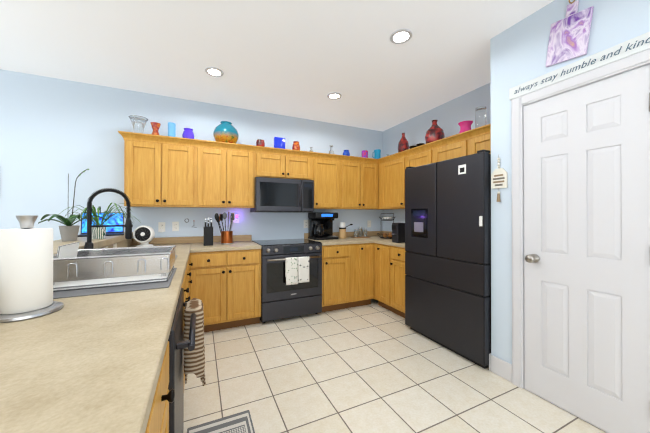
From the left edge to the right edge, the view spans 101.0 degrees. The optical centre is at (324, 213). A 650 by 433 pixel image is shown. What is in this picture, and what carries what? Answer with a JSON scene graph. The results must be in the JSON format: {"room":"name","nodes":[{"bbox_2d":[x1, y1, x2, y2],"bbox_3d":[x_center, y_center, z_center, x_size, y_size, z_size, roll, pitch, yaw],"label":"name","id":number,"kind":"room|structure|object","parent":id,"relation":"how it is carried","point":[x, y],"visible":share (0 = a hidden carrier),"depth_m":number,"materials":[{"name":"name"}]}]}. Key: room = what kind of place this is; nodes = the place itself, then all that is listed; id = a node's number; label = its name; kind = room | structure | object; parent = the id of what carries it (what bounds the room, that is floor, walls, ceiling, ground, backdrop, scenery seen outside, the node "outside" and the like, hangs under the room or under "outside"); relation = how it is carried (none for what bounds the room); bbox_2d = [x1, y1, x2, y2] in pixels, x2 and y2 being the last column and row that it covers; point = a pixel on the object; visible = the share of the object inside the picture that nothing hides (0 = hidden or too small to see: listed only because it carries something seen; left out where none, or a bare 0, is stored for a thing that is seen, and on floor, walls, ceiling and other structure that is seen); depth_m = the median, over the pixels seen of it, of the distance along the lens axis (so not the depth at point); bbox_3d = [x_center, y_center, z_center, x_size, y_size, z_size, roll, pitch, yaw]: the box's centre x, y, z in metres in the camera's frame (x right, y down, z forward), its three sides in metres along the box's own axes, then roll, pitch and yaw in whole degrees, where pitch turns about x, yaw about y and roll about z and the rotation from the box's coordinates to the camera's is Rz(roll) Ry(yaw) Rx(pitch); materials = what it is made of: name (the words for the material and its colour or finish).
{"room":"kitchen","nodes":[
{"label":"kitchen","id":0,"kind":"room"},
{"bbox_2d":[0,69,383,245],"bbox_3d":[-2.753,-0.073,2.886,9.620,2.695,0.101,0,0,-25],"label":"wall","id":1,"kind":"structure","parent":0,"point":[54,132],"depth_m":2.98,"materials":[{"name":"blue paint"}]},
{"bbox_2d":[122,132,197,207],"bbox_3d":[-1.849,-0.462,3.064,0.665,0.766,0.348,0,0,-25],"label":"upper cabinet","id":2,"kind":"object","parent":1,"relation":"attached to","point":[166,171],"depth_m":2.90,"materials":[{"name":"brown wood"}]},
{"bbox_2d":[128,115,147,132],"bbox_3d":[-2.038,-0.946,2.928,0.180,0.200,0.180,0,0,-25],"label":"vase","id":3,"kind":"object","parent":2,"relation":"on","point":[138,123],"visible":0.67,"depth_m":2.88,"materials":[{"name":"clear glass"}]},
{"bbox_2d":[150,122,160,134],"bbox_3d":[-1.894,-0.928,2.995,0.100,0.165,0.100,0,0,-25],"label":"vase","id":4,"kind":"object","parent":2,"relation":"on","point":[155,126],"visible":0.67,"depth_m":2.97,"materials":[{"name":"orange glass"}]},
{"bbox_2d":[168,122,175,136],"bbox_3d":[-1.752,-0.940,3.062,0.080,0.190,0.080,0,0,-25],"label":"vase","id":5,"kind":"object","parent":2,"relation":"on","point":[171,129],"visible":0.75,"depth_m":3.03,"materials":[{"name":"blue glass"}]},
{"bbox_2d":[182,128,193,138],"bbox_3d":[-1.598,-0.917,3.134,0.128,0.145,0.128,0,0,-25],"label":"vase","id":6,"kind":"object","parent":2,"relation":"on","point":[188,133],"visible":0.79,"depth_m":3.09,"materials":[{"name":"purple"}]},
{"bbox_2d":[158,222,164,231],"bbox_3d":[-1.945,0.158,3.189,0.072,0.119,0.034,0,0,-25],"label":"electrical outlet plate","id":7,"kind":"object","parent":1,"relation":"attached to","point":[161,226],"depth_m":3.19,"materials":[{"name":"white plastic"}]},
{"bbox_2d":[172,222,178,230],"bbox_3d":[-1.820,0.151,3.263,0.072,0.115,0.008,0,0,-25],"label":"electrical outlet plate","id":8,"kind":"object","parent":1,"relation":"attached to","point":[175,225],"depth_m":3.26,"materials":[{"name":"white plastic"}]},
{"bbox_2d":[198,140,257,207],"bbox_3d":[-1.247,-0.461,3.346,0.665,0.766,0.348,0,0,-25],"label":"upper cabinet","id":9,"kind":"object","parent":1,"relation":"attached to","point":[227,172],"depth_m":3.19,"materials":[{"name":"brown wood"}]},
{"bbox_2d":[213,121,238,142],"bbox_3d":[-1.222,-0.984,3.311,0.300,0.280,0.300,0,0,-25],"label":"vase","id":10,"kind":"object","parent":9,"relation":"on","point":[225,131],"visible":0.77,"depth_m":3.21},
{"bbox_2d":[233,214,238,222],"bbox_3d":[-1.176,0.063,3.554,0.072,0.118,0.030,0,0,-25],"label":"electrical outlet plate","id":11,"kind":"object","parent":1,"relation":"attached to","point":[236,220],"depth_m":3.56,"materials":[{"name":"white"}]},
{"bbox_2d":[258,146,313,179],"bbox_3d":[-0.593,-0.650,3.654,0.780,0.385,0.348,0,0,-25],"label":"upper cabinet","id":12,"kind":"object","parent":1,"relation":"attached to","point":[272,162],"depth_m":3.50,"materials":[{"name":"brown wood"}]},
{"bbox_2d":[256,139,264,146],"bbox_3d":[-0.841,-0.901,3.489,0.116,0.115,0.116,0,0,-25],"label":"vase","id":13,"kind":"object","parent":12,"relation":"on","point":[260,142],"visible":0.71,"depth_m":3.44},
{"bbox_2d":[274,137,284,148],"bbox_3d":[-0.611,-0.933,3.597,0.150,0.180,0.071,0,0,-25],"label":"vase","id":14,"kind":"object","parent":12,"relation":"on","point":[279,142],"visible":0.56,"depth_m":3.56,"materials":[{"name":"blue glass"}]},
{"bbox_2d":[250,177,313,212],"bbox_3d":[-0.573,-0.239,3.606,0.770,0.434,0.446,0,0,-25],"label":"over-the-range microwave","id":15,"kind":"object","parent":12,"relation":"attached to","point":[283,195],"visible":0.98,"depth_m":3.43,"materials":[{"name":"black metal"}]},
{"bbox_2d":[292,141,299,149],"bbox_3d":[-0.398,-0.918,3.697,0.110,0.150,0.110,0,0,-25],"label":"vase","id":16,"kind":"object","parent":12,"relation":"on","point":[296,146],"visible":0.75,"depth_m":3.66,"materials":[{"name":"orange glass"}]},
{"bbox_2d":[304,220,307,227],"bbox_3d":[-0.282,0.148,3.985,0.075,0.125,0.008,0,0,-25],"label":"electrical outlet plate","id":17,"kind":"object","parent":1,"relation":"attached to","point":[305,221],"depth_m":3.98,"materials":[{"name":"white plastic"}]},
{"bbox_2d":[314,152,341,208],"bbox_3d":[-0.041,-0.459,3.912,0.440,0.766,0.348,0,0,-25],"label":"upper cabinet","id":18,"kind":"object","parent":1,"relation":"attached to","point":[327,167],"depth_m":3.77,"materials":[{"name":"brown wood"}]},
{"bbox_2d":[334,155,381,209],"bbox_3d":[0.483,-0.458,4.124,0.690,0.766,0.409,0,0,-25],"label":"upper cabinet","id":19,"kind":"object","parent":1,"relation":"attached to","point":[361,176],"depth_m":3.99,"materials":[{"name":"brown wood"}]},
{"bbox_2d":[343,150,349,155],"bbox_3d":[0.322,-0.899,4.034,0.110,0.115,0.110,0,0,-25],"label":"vase","id":20,"kind":"object","parent":19,"relation":"on","point":[346,152],"visible":0.73,"depth_m":3.99,"materials":[{"name":"blue glass"}]},
{"bbox_2d":[362,150,367,157],"bbox_3d":[0.620,-0.910,4.174,0.100,0.140,0.100,0,0,-25],"label":"vase","id":21,"kind":"object","parent":19,"relation":"on","point":[365,153],"visible":0.73,"depth_m":4.13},
{"bbox_2d":[372,149,380,158],"bbox_3d":[0.829,-0.935,4.316,0.150,0.190,0.110,0,0,-25],"label":"vase","id":22,"kind":"object","parent":19,"relation":"on","point":[377,153],"visible":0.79,"depth_m":4.28,"materials":[{"name":"teal glass"}]},
{"bbox_2d":[0,0,553,131],"bbox_3d":[-1.373,-1.483,-0.050,9.620,0.100,6.600,0,0,-25],"label":"ceiling","id":23,"kind":"structure","parent":0,"point":[303,59],"depth_m":2.32,"materials":[{"name":"white paint"}]},
{"bbox_2d":[205,67,223,76],"bbox_3d":[-1.103,-1.415,2.672,0.176,0.011,0.176,0,0,-25],"label":"recessed light","id":24,"kind":"object","parent":23,"relation":"in","point":[214,71],"visible":0.98,"depth_m":2.67,"materials":[{"name":"white paint"}]},
{"bbox_2d":[327,92,341,98],"bbox_3d":[0.114,-1.413,3.210,0.176,0.011,0.176,0,0,-25],"label":"recessed light","id":25,"kind":"object","parent":23,"relation":"in","point":[334,95],"visible":1,"depth_m":3.20,"materials":[{"name":"white paint"}]},
{"bbox_2d":[390,29,411,43],"bbox_3d":[0.608,-1.417,2.144,0.176,0.011,0.176,0,0,-25],"label":"recessed light","id":26,"kind":"object","parent":23,"relation":"in","point":[400,36],"visible":1,"depth_m":2.14,"materials":[{"name":"white paint"}]},
{"bbox_2d":[183,299,605,432],"bbox_3d":[-1.373,1.312,-0.062,9.620,0.100,6.600,0,0,-25],"label":"floor","id":27,"kind":"structure","parent":0,"point":[373,367],"depth_m":1.98,"materials":[{"name":"tile"}]},
{"bbox_2d":[53,232,132,254],"bbox_3d":[-1.345,0.732,0.881,0.340,1.067,4.719,0,0,-25],"label":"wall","id":28,"kind":"structure","parent":27,"relation":"on","point":[119,240],"depth_m":2.14,"materials":[{"name":"laminate"}]},
{"bbox_2d":[38,169,106,241],"bbox_3d":[-1.909,-0.073,1.991,0.413,0.553,0.338,0,0,-25],"label":"potted plant","id":29,"kind":"object","parent":28,"relation":"on","point":[69,231],"visible":0.98,"depth_m":1.99,"materials":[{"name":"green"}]},
{"bbox_2d":[57,203,140,238],"bbox_3d":[-1.834,0.056,2.218,0.523,0.296,0.596,0,0,-25],"label":"potted plant","id":30,"kind":"object","parent":28,"relation":"on","point":[98,232],"visible":0.73,"depth_m":2.19,"materials":[{"name":"green plant"}]},
{"bbox_2d":[78,212,123,236],"bbox_3d":[-2.151,0.095,2.590,0.330,0.222,0.279,0,0,-37],"label":"laptop","id":31,"kind":"object","parent":28,"relation":"on","point":[114,231],"visible":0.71,"depth_m":2.69,"materials":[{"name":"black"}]},
{"bbox_2d":[145,411,156,432],"bbox_3d":[-0.440,0.825,0.013,0.608,0.874,0.780,0,0,-25],"label":"base cabinet","id":32,"kind":"object","parent":27,"relation":"on","point":[151,427],"depth_m":0.56,"materials":[{"name":"brown wood"}]},
{"bbox_2d":[0,237,195,432],"bbox_3d":[-0.931,0.331,1.088,0.630,0.120,4.699,0,0,-25],"label":"countertop","id":33,"kind":"structure","parent":32,"relation":"on","point":[87,364],"depth_m":0.64,"materials":[{"name":"laminate"}]},
{"bbox_2d":[0,215,63,322],"bbox_3d":[-1.059,0.178,0.952,0.190,0.347,0.190,0,0,-25],"label":"paper towel holder","id":34,"kind":"object","parent":33,"relation":"on","point":[26,270],"visible":1,"depth_m":0.91,"materials":[{"name":"silver metal"}]},
{"bbox_2d":[84,188,132,248],"bbox_3d":[-1.432,0.090,1.764,0.264,0.530,0.112,0,0,-25],"label":"spring faucet","id":35,"kind":"object","parent":33,"relation":"on","point":[128,226],"visible":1,"depth_m":1.77,"materials":[{"name":"black metal"}]},
{"bbox_2d":[53,242,176,298],"bbox_3d":[-1.097,0.253,1.409,0.526,0.201,0.521,0,0,-25],"label":"sink","id":36,"kind":"object","parent":33,"relation":"on","point":[77,272],"visible":0.83,"depth_m":1.31,"materials":[{"name":"grey metal"}]},
{"bbox_2d":[133,225,154,246],"bbox_3d":[-1.982,0.242,2.943,0.198,0.236,0.166,0,0,-25],"label":"desk fan","id":37,"kind":"object","parent":33,"relation":"on","point":[143,235],"visible":0.85,"depth_m":2.90,"materials":[{"name":"white plastic"}]},
{"bbox_2d":[151,341,174,432],"bbox_3d":[-0.699,0.827,0.564,0.608,0.874,0.437,0,0,-25],"label":"base cabinet","id":38,"kind":"object","parent":27,"relation":"on","point":[162,397],"depth_m":0.71,"materials":[{"name":"brown wood"}]},
{"bbox_2d":[168,288,195,432],"bbox_3d":[-0.860,0.830,1.064,0.623,0.874,0.596,0,0,-25],"label":"dishwasher","id":39,"kind":"object","parent":27,"relation":"on","point":[177,344],"visible":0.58,"depth_m":1.02,"materials":[{"name":"black metal"}]},
{"bbox_2d":[183,298,205,385],"bbox_3d":[-0.651,0.641,1.340,0.096,0.398,0.174,0,0,-25],"label":"towel","id":40,"kind":"object","parent":39,"relation":"hanging from","point":[194,361],"visible":0.96,"depth_m":1.27,"materials":[{"name":"brown fabric"}]},
{"bbox_2d":[181,287,188,384],"bbox_3d":[-1.271,0.960,1.784,0.608,0.620,1.046,0,0,-25],"label":"base cabinet","id":41,"kind":"object","parent":27,"relation":"on","point":[186,289],"depth_m":1.88,"materials":[{"name":"brown wood"}]},
{"bbox_2d":[182,252,196,300],"bbox_3d":[-1.553,0.836,2.456,0.668,0.874,0.410,0,0,-25],"label":"base cabinet","id":42,"kind":"object","parent":27,"relation":"on","point":[190,277],"depth_m":2.75,"materials":[{"name":"brown wood"}]},
{"bbox_2d":[187,410,254,432],"bbox_3d":[-0.460,1.262,1.248,0.355,0.008,0.895,0,0,-25],"label":"mat","id":43,"kind":"object","parent":27,"relation":"on","point":[240,422],"visible":1,"depth_m":1.59,"materials":[{"name":"grey fabric"}]},
{"bbox_2d":[197,249,260,331],"bbox_3d":[-1.189,0.839,3.163,0.750,0.874,0.720,0,0,-25],"label":"base cabinet","id":44,"kind":"object","parent":27,"relation":"on","point":[224,287],"depth_m":2.91,"materials":[{"name":"brown wood"}]},
{"bbox_2d":[192,235,260,251],"bbox_3d":[-1.179,0.340,3.192,0.708,0.120,0.679,0,0,-25],"label":"countertop","id":45,"kind":"structure","parent":44,"relation":"on","point":[240,242],"depth_m":3.17,"materials":[{"name":"laminate"}]},
{"bbox_2d":[204,217,212,245],"bbox_3d":[-1.345,0.201,3.089,0.100,0.320,0.100,0,0,-25],"label":"knife block","id":46,"kind":"object","parent":45,"relation":"on","point":[208,235],"visible":1,"depth_m":3.05,"materials":[{"name":"black"}]},
{"bbox_2d":[214,212,235,244],"bbox_3d":[-1.198,0.168,3.218,0.240,0.387,0.154,0,0,-25],"label":"utensil crock","id":47,"kind":"object","parent":45,"relation":"on","point":[226,237],"visible":1,"depth_m":3.19,"materials":[{"name":"orange metal"}]},
{"bbox_2d":[253,239,321,322],"bbox_3d":[-0.498,0.818,3.468,0.754,0.918,0.696,0,0,-25],"label":"range","id":48,"kind":"object","parent":27,"relation":"on","point":[280,299],"visible":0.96,"depth_m":3.19,"materials":[{"name":"black metal"}]},
{"bbox_2d":[285,256,308,284],"bbox_3d":[-0.325,0.668,3.176,0.290,0.316,0.035,0,0,-25],"label":"towel","id":49,"kind":"object","parent":48,"relation":"hanging from","point":[296,270],"visible":1,"depth_m":3.15,"materials":[{"name":"white fabric"}]},
{"bbox_2d":[320,244,352,312],"bbox_3d":[0.013,0.841,3.761,0.415,0.874,0.658,0,0,-25],"label":"base cabinet","id":50,"kind":"object","parent":27,"relation":"on","point":[337,260],"depth_m":3.48,"materials":[{"name":"brown wood"}]},
{"bbox_2d":[304,231,371,245],"bbox_3d":[0.482,0.344,3.971,1.438,0.120,0.679,0,0,-25],"label":"countertop","id":51,"kind":"structure","parent":50,"relation":"on","point":[348,240],"depth_m":3.67,"materials":[{"name":"laminate"}]},
{"bbox_2d":[308,212,338,239],"bbox_3d":[-0.025,0.172,3.905,0.360,0.385,0.312,0,0,-25],"label":"coffee maker","id":52,"kind":"object","parent":51,"relation":"on","point":[320,225],"visible":0.98,"depth_m":3.87,"materials":[{"name":"black plastic"}]},
{"bbox_2d":[339,222,352,238],"bbox_3d":[0.311,0.243,4.047,0.214,0.243,0.108,0,0,-25],"label":"canister","id":53,"kind":"object","parent":51,"relation":"on","point":[342,231],"visible":1,"depth_m":3.98,"materials":[{"name":"brown"}]},
{"bbox_2d":[352,227,370,237],"bbox_3d":[0.555,0.283,4.172,0.260,0.164,0.180,0,0,-25],"label":"tray","id":54,"kind":"object","parent":51,"relation":"on","point":[360,233],"visible":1,"depth_m":4.18,"materials":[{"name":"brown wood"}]},
{"bbox_2d":[353,243,376,306],"bbox_3d":[0.427,0.842,3.955,0.270,0.874,0.658,0,0,-25],"label":"base cabinet","id":55,"kind":"object","parent":27,"relation":"on","point":[364,255],"depth_m":3.66,"materials":[{"name":"brown wood"}]},
{"bbox_2d":[377,244,405,317],"bbox_3d":[1.143,0.840,3.477,0.658,0.874,0.652,0,0,-25],"label":"base cabinet","id":56,"kind":"object","parent":27,"relation":"on","point":[391,274],"depth_m":3.39,"materials":[{"name":"brown wood"}]},
{"bbox_2d":[372,231,404,247],"bbox_3d":[1.126,0.342,3.504,0.667,0.120,0.713,0,0,-25],"label":"countertop","id":57,"kind":"structure","parent":56,"relation":"on","point":[375,237],"depth_m":3.70,"materials":[{"name":"laminate"}]},
{"bbox_2d":[377,213,393,238],"bbox_3d":[0.930,0.178,4.006,0.308,0.374,0.308,0,0,-25],"label":"fruit basket","id":58,"kind":"object","parent":57,"relation":"on","point":[384,235],"visible":0.88,"depth_m":3.95,"materials":[{"name":"black metal"}]},
{"bbox_2d":[392,223,404,242],"bbox_3d":[0.926,0.237,3.402,0.160,0.250,0.120,0,0,-25],"label":"toaster","id":59,"kind":"object","parent":57,"relation":"on","point":[398,232],"visible":0.9,"depth_m":3.36,"materials":[{"name":"black metal"}]},
{"bbox_2d":[405,149,490,368],"bbox_3d":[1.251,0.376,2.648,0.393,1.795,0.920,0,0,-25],"label":"refrigerator","id":60,"kind":"object","parent":27,"relation":"on","point":[448,254],"visible":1,"depth_m":2.43,"materials":[{"name":"black metal"}]},
{"bbox_2d":[384,84,487,230],"bbox_3d":[1.560,-0.070,3.487,0.100,2.695,2.435,0,0,-25],"label":"wall","id":61,"kind":"structure","parent":0,"point":[448,115],"depth_m":3.58,"materials":[{"name":"blue paint"}]},
{"bbox_2d":[382,150,405,209],"bbox_3d":[1.117,-0.459,3.903,0.348,0.766,0.530,0,0,-25],"label":"upper cabinet","id":62,"kind":"object","parent":61,"relation":"attached to","point":[394,165],"depth_m":3.80,"materials":[{"name":"brown wood"}]},
{"bbox_2d":[398,133,408,151],"bbox_3d":[1.119,-0.997,3.821,0.160,0.310,0.160,0,0,-25],"label":"vase","id":63,"kind":"object","parent":62,"relation":"on","point":[403,144],"visible":0.67,"depth_m":3.77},
{"bbox_2d":[406,144,429,166],"bbox_3d":[1.328,-0.584,3.454,0.348,0.520,0.464,0,0,-25],"label":"upper cabinet","id":64,"kind":"object","parent":61,"relation":"attached to","point":[419,156],"depth_m":3.37,"materials":[{"name":"brown wood"}]},
{"bbox_2d":[409,143,423,148],"bbox_3d":[1.196,-0.869,3.489,0.110,0.050,0.234,0,0,-25],"label":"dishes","id":65,"kind":"object","parent":64,"relation":"on","point":[417,145],"visible":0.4,"depth_m":3.42,"materials":[{"name":"black"}]},
{"bbox_2d":[430,124,490,163],"bbox_3d":[1.624,-0.586,2.823,0.348,0.520,0.929,0,0,-25],"label":"upper cabinet","id":66,"kind":"object","parent":61,"relation":"attached to","point":[469,142],"depth_m":2.81,"materials":[{"name":"brown wood"}]},
{"bbox_2d":[425,120,444,143],"bbox_3d":[1.356,-0.999,3.313,0.230,0.310,0.230,0,0,-25],"label":"vase","id":67,"kind":"object","parent":66,"relation":"on","point":[434,131],"visible":0.85,"depth_m":3.23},
{"bbox_2d":[458,120,472,132],"bbox_3d":[1.537,-0.921,2.929,0.150,0.150,0.150,0,0,-25],"label":"vase","id":68,"kind":"object","parent":66,"relation":"on","point":[465,126],"visible":0.71,"depth_m":2.88,"materials":[{"name":"pink glass"}]},
{"bbox_2d":[475,106,486,127],"bbox_3d":[1.611,-0.972,2.770,0.100,0.250,0.100,0,0,-25],"label":"vase","id":69,"kind":"object","parent":66,"relation":"on","point":[480,117],"visible":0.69,"depth_m":2.73,"materials":[{"name":"clear glass"}]},
{"bbox_2d":[488,0,649,363],"bbox_3d":[2.260,-0.084,0.370,0.120,2.695,4.045,0,0,-25],"label":"wall","id":70,"kind":"structure","parent":0,"point":[518,54],"depth_m":2.04,"materials":[{"name":"blue paint"}]},
{"bbox_2d":[491,158,507,201],"bbox_3d":[1.363,-0.282,2.105,0.028,0.372,0.120,0,0,-25],"label":"hanging sign","id":71,"kind":"object","parent":70,"relation":"attached to","point":[499,177],"visible":1,"depth_m":2.10,"materials":[{"name":"beige wood"}]},
{"bbox_2d":[489,353,511,381],"bbox_3d":[-1.915,1.193,-0.316,8.219,0.135,6.398,0,0,-25],"label":"baseboard","id":72,"kind":"structure","parent":70,"relation":"attached to","point":[500,367],"depth_m":2.09,"materials":[{"name":"white paint"}]},
{"bbox_2d":[546,0,593,66],"bbox_3d":[1.552,-1.188,1.712,0.024,0.428,0.246,0,0,-25],"label":"cutting board","id":73,"kind":"object","parent":70,"relation":"attached to","point":[569,36],"visible":1,"depth_m":1.70,"materials":[{"name":"purple"}]},
{"bbox_2d":[509,32,649,100],"bbox_3d":[1.618,-0.908,1.579,0.017,0.088,1.012,0,0,-25],"label":"sign board","id":74,"kind":"object","parent":70,"relation":"attached to","point":[622,54],"visible":0.97,"depth_m":1.63,"materials":[{"name":"white wood"}]},
{"bbox_2d":[514,37,649,93],"bbox_3d":[1.556,-0.906,1.689,0.001,0.051,0.682,0,0,-25],"label":"sign","id":75,"kind":"object","parent":74,"relation":"attached to","point":[603,58],"visible":1,"depth_m":1.63,"materials":[{"name":"black"}]},
{"bbox_2d":[511,49,649,432],"bbox_3d":[1.571,0.203,1.668,0.023,2.132,0.772,0,0,-25],"label":"door frame","id":76,"kind":"structure","parent":70,"relation":"attached to","point":[615,68],"depth_m":1.95,"materials":[{"name":"white paint"}]},
{"bbox_2d":[524,65,649,432],"bbox_3d":[1.542,0.240,1.648,0.086,2.033,0.608,0,0,-25],"label":"pantry door","id":77,"kind":"structure","parent":70,"relation":"in","point":[587,235],"depth_m":1.61,"materials":[{"name":"white paint"}]}
]}

